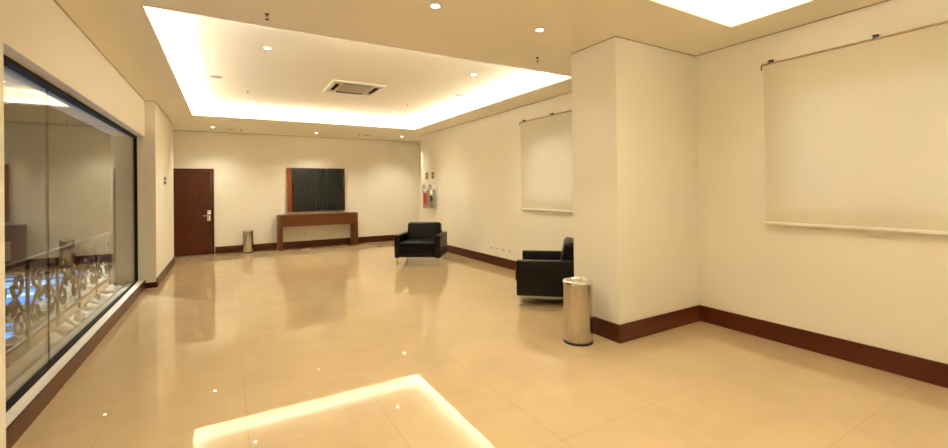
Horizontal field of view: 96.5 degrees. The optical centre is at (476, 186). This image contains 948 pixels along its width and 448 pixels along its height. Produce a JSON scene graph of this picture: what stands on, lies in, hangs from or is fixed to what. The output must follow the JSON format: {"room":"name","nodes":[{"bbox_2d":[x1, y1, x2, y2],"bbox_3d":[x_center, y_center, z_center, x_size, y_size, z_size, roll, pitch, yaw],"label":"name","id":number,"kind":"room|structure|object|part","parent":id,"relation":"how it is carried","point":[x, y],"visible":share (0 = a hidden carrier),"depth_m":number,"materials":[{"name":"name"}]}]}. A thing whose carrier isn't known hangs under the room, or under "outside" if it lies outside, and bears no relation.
{"room":"lobby","nodes":[
{"label":"lobby","id":0,"kind":"room"},
{"bbox_2d":[0,0,173,447],"bbox_3d":[-3.655,-0.092,3.582,0.580,3.710,16.280,-1,0,-31],"label":"wall","id":1,"kind":"structure","parent":0,"point":[37,35],"depth_m":4.61,"materials":[{"name":"paint"}]},
{"bbox_2d":[3,54,137,411],"bbox_3d":[-4.217,0.341,4.571,0.062,2.423,5.765,-1,0,-31],"label":"window","id":2,"kind":"structure","parent":1,"relation":"in","point":[11,64],"depth_m":3.95,"materials":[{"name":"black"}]},
{"bbox_2d":[6,257,174,447],"bbox_3d":[-4.826,1.613,5.870,0.338,0.150,8.488,-1,0,-31],"label":"baseboard","id":3,"kind":"structure","parent":1,"relation":"attached to","point":[21,423],"depth_m":3.61,"materials":[{"name":"red wood"}]},
{"bbox_2d":[173,130,418,256],"bbox_3d":[-4.867,-0.085,12.200,7.240,3.610,0.200,-1,0,-31],"label":"wall","id":4,"kind":"structure","parent":0,"point":[382,177],"depth_m":11.85,"materials":[{"name":"paint"}]},
{"bbox_2d":[173,168,214,256],"bbox_3d":[-7.152,0.641,10.673,0.930,2.200,0.096,-1,0,-31],"label":"door","id":5,"kind":"structure","parent":4,"relation":"in","point":[193,189],"depth_m":10.71,"materials":[{"name":"red wood"}]},
{"bbox_3d":[-6.861,0.743,10.869,0.070,0.270,0.012,-1,0,-31],"label":"handle","id":6,"kind":"part","parent":5,"relation":"part of","materials":[{"name":"silver metal"}]},
{"bbox_2d":[215,234,397,253],"bbox_3d":[-4.304,1.622,12.384,5.670,0.185,0.018,-1,0,-31],"label":"baseboard","id":7,"kind":"structure","parent":4,"relation":"attached to","point":[339,241],"depth_m":12.03,"materials":[{"name":"red wood"}]},
{"bbox_2d":[287,168,344,211],"bbox_3d":[-4.591,0.082,12.197,1.570,1.230,0.080,-1,0,-31],"label":"painting","id":8,"kind":"object","parent":4,"relation":"attached to","point":[308,189],"visible":1,"depth_m":12.15,"materials":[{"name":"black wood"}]},
{"bbox_3d":[-5.218,0.088,11.828,0.115,1.230,0.080,-1,0,-31],"label":"frame","id":9,"kind":"part","parent":8,"relation":"part of","materials":[{"name":"orange wood"}]},
{"bbox_2d":[145,6,550,121],"bbox_3d":[-2.188,-1.762,7.287,5.295,0.030,6.320,-1,0,-31],"label":"ceiling","id":10,"kind":"structure","parent":0,"point":[292,76],"depth_m":6.49,"materials":[{"name":"paint"}]},
{"bbox_2d":[208,74,223,78],"bbox_3d":[-4.067,-1.721,6.620,0.224,0.013,0.224,-1,0,-31],"label":"ceiling speaker","id":11,"kind":"object","parent":10,"relation":"attached to","point":[210,75],"visible":1,"depth_m":6.59,"materials":[{"name":"white plastic"}]},
{"bbox_2d":[323,79,386,96],"bbox_3d":[-2.159,-1.729,7.489,0.900,0.034,0.900,-1,0,-31],"label":"air conditioner","id":12,"kind":"object","parent":10,"relation":"attached to","point":[335,86],"visible":1,"depth_m":7.39,"materials":[{"name":"white plastic"}]},
{"bbox_3d":[-2.159,-1.738,7.489,0.800,0.016,0.800,-1,0,-31],"label":"panel","id":13,"kind":"part","parent":12,"relation":"part of","materials":[{"name":"beige plastic"}]},
{"bbox_2d":[337,84,371,93],"bbox_3d":[-2.159,-1.723,7.489,0.500,0.013,0.500,-1,0,-31],"label":"grille","id":14,"kind":"object","parent":12,"relation":"attached to","point":[348,88],"depth_m":7.44,"materials":[{"name":"beige"}]},
{"bbox_2d":[189,74,568,128],"bbox_3d":[-2.187,-1.637,7.286,5.295,0.220,6.320,-1,0,-31],"label":"trim","id":15,"kind":"structure","parent":10,"relation":"attached to","point":[195,109],"depth_m":9.40,"materials":[{"name":"white paint"}]},
{"bbox_2d":[55,0,885,141],"bbox_3d":[-0.761,-1.540,5.188,7.220,0.030,16.280,-1,0,-31],"label":"ceiling","id":16,"kind":"structure","parent":0,"point":[498,32],"depth_m":4.14,"materials":[{"name":"paint"}]},
{"bbox_2d":[428,3,441,9],"bbox_3d":[-0.347,-1.534,3.598,0.120,0.008,0.120,-1,0,-31],"label":"recessed light","id":17,"kind":"object","parent":16,"relation":"in","point":[435,6],"visible":1,"depth_m":3.60,"materials":[{"name":"white plastic"}]},
{"bbox_2d":[534,28,545,32],"bbox_3d":[0.627,-1.543,4.172,0.120,0.008,0.120,-1,0,-31],"label":"recessed light","id":18,"kind":"object","parent":16,"relation":"in","point":[539,30],"visible":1,"depth_m":4.17,"materials":[{"name":"white plastic"}]},
{"bbox_2d":[5,241,947,447],"bbox_3d":[-0.842,1.696,5.101,7.500,0.120,16.480,-1,0,-31],"label":"floor","id":19,"kind":"structure","parent":0,"point":[344,345],"depth_m":3.60,"materials":[{"name":"tile"}]},
{"bbox_2d":[242,229,253,252],"bbox_3d":[-5.984,1.427,11.105,0.262,0.604,0.262,-1,0,37],"label":"waste bin","id":20,"kind":"object","parent":19,"relation":"on","point":[247,234],"visible":1,"depth_m":11.00,"materials":[{"name":"silver metal"}]},
{"bbox_2d":[276,212,357,250],"bbox_3d":[-4.470,1.237,11.999,2.120,0.955,0.440,-1,0,-31],"label":"console table","id":21,"kind":"object","parent":19,"relation":"on","point":[286,220],"visible":1,"depth_m":11.78,"materials":[{"name":"brown wood"}]},
{"bbox_3d":[-5.333,1.270,11.491,0.115,0.905,0.440,-1,0,-31],"label":"leg","id":22,"kind":"part","parent":21,"relation":"part of","materials":[{"name":"brown wood"}]},
{"bbox_3d":[-3.606,1.254,12.508,0.115,0.905,0.440,-1,0,-31],"label":"leg","id":23,"kind":"part","parent":21,"relation":"part of","materials":[{"name":"brown wood"}]},
{"bbox_2d":[394,222,446,264],"bbox_3d":[-1.220,1.235,9.448,1.004,0.854,0.890,-1,0,6],"label":"armchair","id":24,"kind":"object","parent":19,"relation":"on","point":[422,239],"visible":1,"depth_m":9.15,"materials":[{"name":"black leather"}]},
{"bbox_3d":[-1.658,1.288,9.513,0.112,0.480,0.860,-1,0,6],"label":"armrest","id":25,"kind":"part","parent":24,"relation":"part of","materials":[{"name":"black leather"}]},
{"bbox_2d":[399,239,434,250],"bbox_3d":[-1.230,1.273,9.349,0.772,0.173,0.690,-1,0,6],"label":"seat cushion","id":26,"kind":"object","parent":24,"relation":"on","point":[404,244],"depth_m":9.03,"materials":[{"name":"black leather"}]},
{"bbox_3d":[-1.216,1.437,9.457,0.780,0.150,0.810,-1,0,6],"label":"seat","id":27,"kind":"part","parent":24,"relation":"part of","materials":[{"name":"black leather"}]},
{"bbox_2d":[407,222,441,238],"bbox_3d":[-1.189,1.063,9.737,0.772,0.508,0.284,-1,0,6],"label":"backrest cushion","id":28,"kind":"object","parent":24,"relation":"on","point":[416,230],"depth_m":9.65,"materials":[{"name":"black leather"}]},
{"bbox_3d":[-0.776,1.277,9.413,0.112,0.480,0.860,-1,0,6],"label":"armrest","id":29,"kind":"part","parent":24,"relation":"part of","materials":[{"name":"black leather"}]},
{"bbox_2d":[515,237,573,305],"bbox_3d":[1.052,1.191,6.169,0.890,0.854,1.004,-1,0,11],"label":"armchair","id":30,"kind":"object","parent":19,"relation":"on","point":[538,272],"visible":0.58,"depth_m":5.72,"materials":[{"name":"black leather"}]},
{"bbox_3d":[0.609,1.551,5.799,0.052,0.142,0.052,-1,0,12],"label":"leg","id":31,"kind":"part","parent":30,"relation":"part of","materials":[{"name":"silver metal"}]},
{"bbox_3d":[1.155,1.239,6.601,0.860,0.480,0.112,-1,0,11],"label":"armrest","id":32,"kind":"part","parent":30,"relation":"part of","materials":[{"name":"black leather"}]},
{"bbox_3d":[0.978,1.237,5.731,0.860,0.480,0.112,-1,0,11],"label":"armrest","id":33,"kind":"part","parent":30,"relation":"part of","materials":[{"name":"black leather"}]},
{"bbox_2d":[560,237,573,260],"bbox_3d":[1.334,1.014,6.112,0.284,0.508,0.772,-1,0,11],"label":"backrest cushion","id":34,"kind":"object","parent":30,"relation":"on","point":[567,253],"depth_m":5.75,"materials":[{"name":"black leather"}]},
{"bbox_2d":[562,277,592,346],"bbox_3d":[1.060,1.285,4.416,0.310,0.649,0.310,-1,0,37],"label":"waste bin","id":35,"kind":"object","parent":19,"relation":"on","point":[577,291],"visible":1,"depth_m":4.29,"materials":[{"name":"silver metal"}]},
{"bbox_3d":[1.057,0.982,4.418,0.310,0.036,0.310,-1,0,37],"label":"lid","id":36,"kind":"part","parent":35,"relation":"part of","materials":[{"name":"silver metal"}]},
{"bbox_2d":[571,37,698,324],"bbox_3d":[1.907,-0.003,5.005,1.432,3.210,0.651,-1,0,-31],"label":"column","id":37,"kind":"structure","parent":19,"relation":"on","point":[634,122],"depth_m":4.64,"materials":[{"name":"paint"}]},
{"bbox_2d":[593,305,699,343],"bbox_3d":[1.888,1.510,4.976,1.382,0.185,0.687,-1,0,-31],"label":"baseboard","id":38,"kind":"structure","parent":37,"relation":"attached to","point":[633,330],"depth_m":4.57,"materials":[{"name":"red wood"}]},
{"bbox_2d":[419,0,947,363],"bbox_3d":[2.000,-0.195,6.914,0.771,3.610,16.280,-1,0,-31],"label":"wall","id":39,"kind":"structure","parent":0,"point":[888,290],"depth_m":4.54,"materials":[{"name":"paint"}]},
{"bbox_2d":[422,185,428,207],"bbox_3d":[-1.435,0.262,11.776,0.235,0.650,0.177,-1,0,25],"label":"fire extinguisher","id":40,"kind":"object","parent":39,"relation":"attached to","point":[425,192],"visible":1,"depth_m":11.70,"materials":[{"name":"metal"}]},
{"bbox_2d":[429,185,435,208],"bbox_3d":[-1.222,0.257,11.414,0.235,0.650,0.177,-1,0,25],"label":"fire extinguisher","id":41,"kind":"object","parent":39,"relation":"attached to","point":[432,194],"visible":1,"depth_m":11.33,"materials":[{"name":"metal"}]},
{"bbox_2d":[53,0,889,141],"bbox_3d":[-0.709,-1.521,5.218,6.700,0.008,16.080,-1,0,-31],"label":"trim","id":42,"kind":"structure","parent":39,"relation":"attached to","point":[53,0],"depth_m":4.68,"materials":[{"name":"beige paint"}]},
{"bbox_2d":[519,110,572,212],"bbox_3d":[1.526,-0.429,6.895,0.063,1.690,2.653,-1,0,-31],"label":"roller blind","id":43,"kind":"object","parent":39,"relation":"attached to","point":[546,141],"visible":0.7,"depth_m":7.35,"materials":[{"name":"beige fabric"}]},
{"bbox_3d":[1.505,-1.229,6.891,0.022,0.022,2.650,-1,0,-31],"label":"rail","id":44,"kind":"part","parent":43,"relation":"part of","materials":[{"name":"brown metal"}]},
{"bbox_2d":[447,245,947,387],"bbox_3d":[1.978,1.517,6.764,0.589,0.185,16.080,-1,0,-31],"label":"baseboard","id":45,"kind":"structure","parent":39,"relation":"attached to","point":[913,367],"depth_m":4.00,"materials":[{"name":"red wood"}]},
{"bbox_2d":[761,20,947,234],"bbox_3d":[3.703,-0.474,3.198,0.063,1.690,2.813,-1,0,-31],"label":"roller blind","id":46,"kind":"object","parent":39,"relation":"attached to","point":[855,135],"visible":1,"depth_m":3.71,"materials":[{"name":"beige fabric"}]},
{"bbox_3d":[3.682,-1.274,3.194,0.022,0.022,2.810,-1,0,-31],"label":"rail","id":47,"kind":"part","parent":46,"relation":"part of","materials":[{"name":"brown metal"}]},
{"bbox_2d":[685,0,756,12],"bbox_3d":[1.393,-1.836,1.249,5.338,0.030,4.360,-1,0,-31],"label":"ceiling","id":48,"kind":"structure","parent":0,"point":[721,6],"depth_m":4.21,"materials":[{"name":"paint"}]},
{"bbox_2d":[661,0,801,23],"bbox_3d":[1.395,-1.711,1.249,5.338,0.220,4.360,-1,0,-31],"label":"trim","id":49,"kind":"structure","parent":48,"relation":"attached to","point":[758,7],"depth_m":4.19,"materials":[{"name":"white paint"}]},
{"bbox_3d":[-6.054,1.861,6.857,0.260,0.295,14.000,-1,0,-31],"label":"ledge","id":50,"kind":"object","parent":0,"visible":0},
{"bbox_2d":[5,230,111,356],"bbox_3d":[-6.050,1.243,6.743,0.060,0.930,12.614,-1,0,-31],"label":"iron railing","id":51,"kind":"object","parent":50,"relation":"on","point":[12,307],"visible":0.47,"depth_m":5.07,"materials":[{"name":"brown metal"}]},
{"bbox_3d":[-4.683,1.237,4.422,0.028,0.885,0.028,-1,0,-31],"label":"post","id":52,"kind":"part","parent":51,"relation":"part of","materials":[{"name":"grey metal"}]},
{"bbox_3d":[-5.140,1.246,5.198,0.028,0.885,0.028,-1,0,-31],"label":"post","id":53,"kind":"part","parent":51,"relation":"part of","materials":[{"name":"grey metal"}]},
{"bbox_3d":[-6.059,0.800,6.751,0.060,0.045,12.600,-1,0,-31],"label":"handrail","id":54,"kind":"part","parent":51,"relation":"part of","materials":[{"name":"grey metal"}]},
{"bbox_3d":[-6.049,1.608,6.747,0.030,0.030,12.600,-1,0,-31],"label":"rail","id":55,"kind":"part","parent":51,"relation":"part of","materials":[{"name":"grey metal"}]},
{"bbox_3d":[-5.597,1.256,5.973,0.028,0.885,0.028,-1,0,-31],"label":"post","id":56,"kind":"part","parent":51,"relation":"part of","materials":[{"name":"grey metal"}]},
{"bbox_3d":[-6.053,1.265,6.749,0.028,0.885,0.028,-1,0,-31],"label":"post","id":57,"kind":"part","parent":51,"relation":"part of","materials":[{"name":"grey metal"}]},
{"bbox_3d":[-6.510,1.275,7.524,0.028,0.885,0.028,-1,0,-31],"label":"post","id":58,"kind":"part","parent":51,"relation":"part of","materials":[{"name":"grey metal"}]},
{"label":"outside","id":59,"kind":"structure","parent":0,"visible":0},
{"bbox_2d":[5,268,82,275],"bbox_3d":[-16.139,3.176,3.802,20.000,0.120,21.000,-1,0,-31],"label":"ground","id":60,"kind":"structure","parent":59,"point":[81,268],"depth_m":15.53,"materials":[{"name":"brown stone"}]},
{"bbox_2d":[5,269,93,338],"bbox_3d":[-14.893,3.086,6.858,13.250,0.060,15.000,-1,0,-31],"label":"pool","id":61,"kind":"object","parent":60,"relation":"on","point":[8,279],"visible":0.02,"depth_m":12.81,"materials":[{"name":"liquid"}]},
{"bbox_2d":[5,262,111,351],"bbox_3d":[-8.028,2.369,8.871,0.750,1.347,7.589,-1,0,-31],"label":"hedge","id":62,"kind":"object","parent":60,"relation":"on","point":[13,340],"visible":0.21,"depth_m":6.33,"materials":[{"name":"green plant"}]},
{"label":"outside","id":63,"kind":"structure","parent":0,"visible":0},
{"bbox_2d":[4,83,111,273],"bbox_3d":[-16.049,-0.035,3.894,20.300,6.700,21.400,-1,0,-31],"label":"wall","id":64,"kind":"structure","parent":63,"point":[79,153],"depth_m":16.04,"materials":[{"name":"brown"}]}
]}

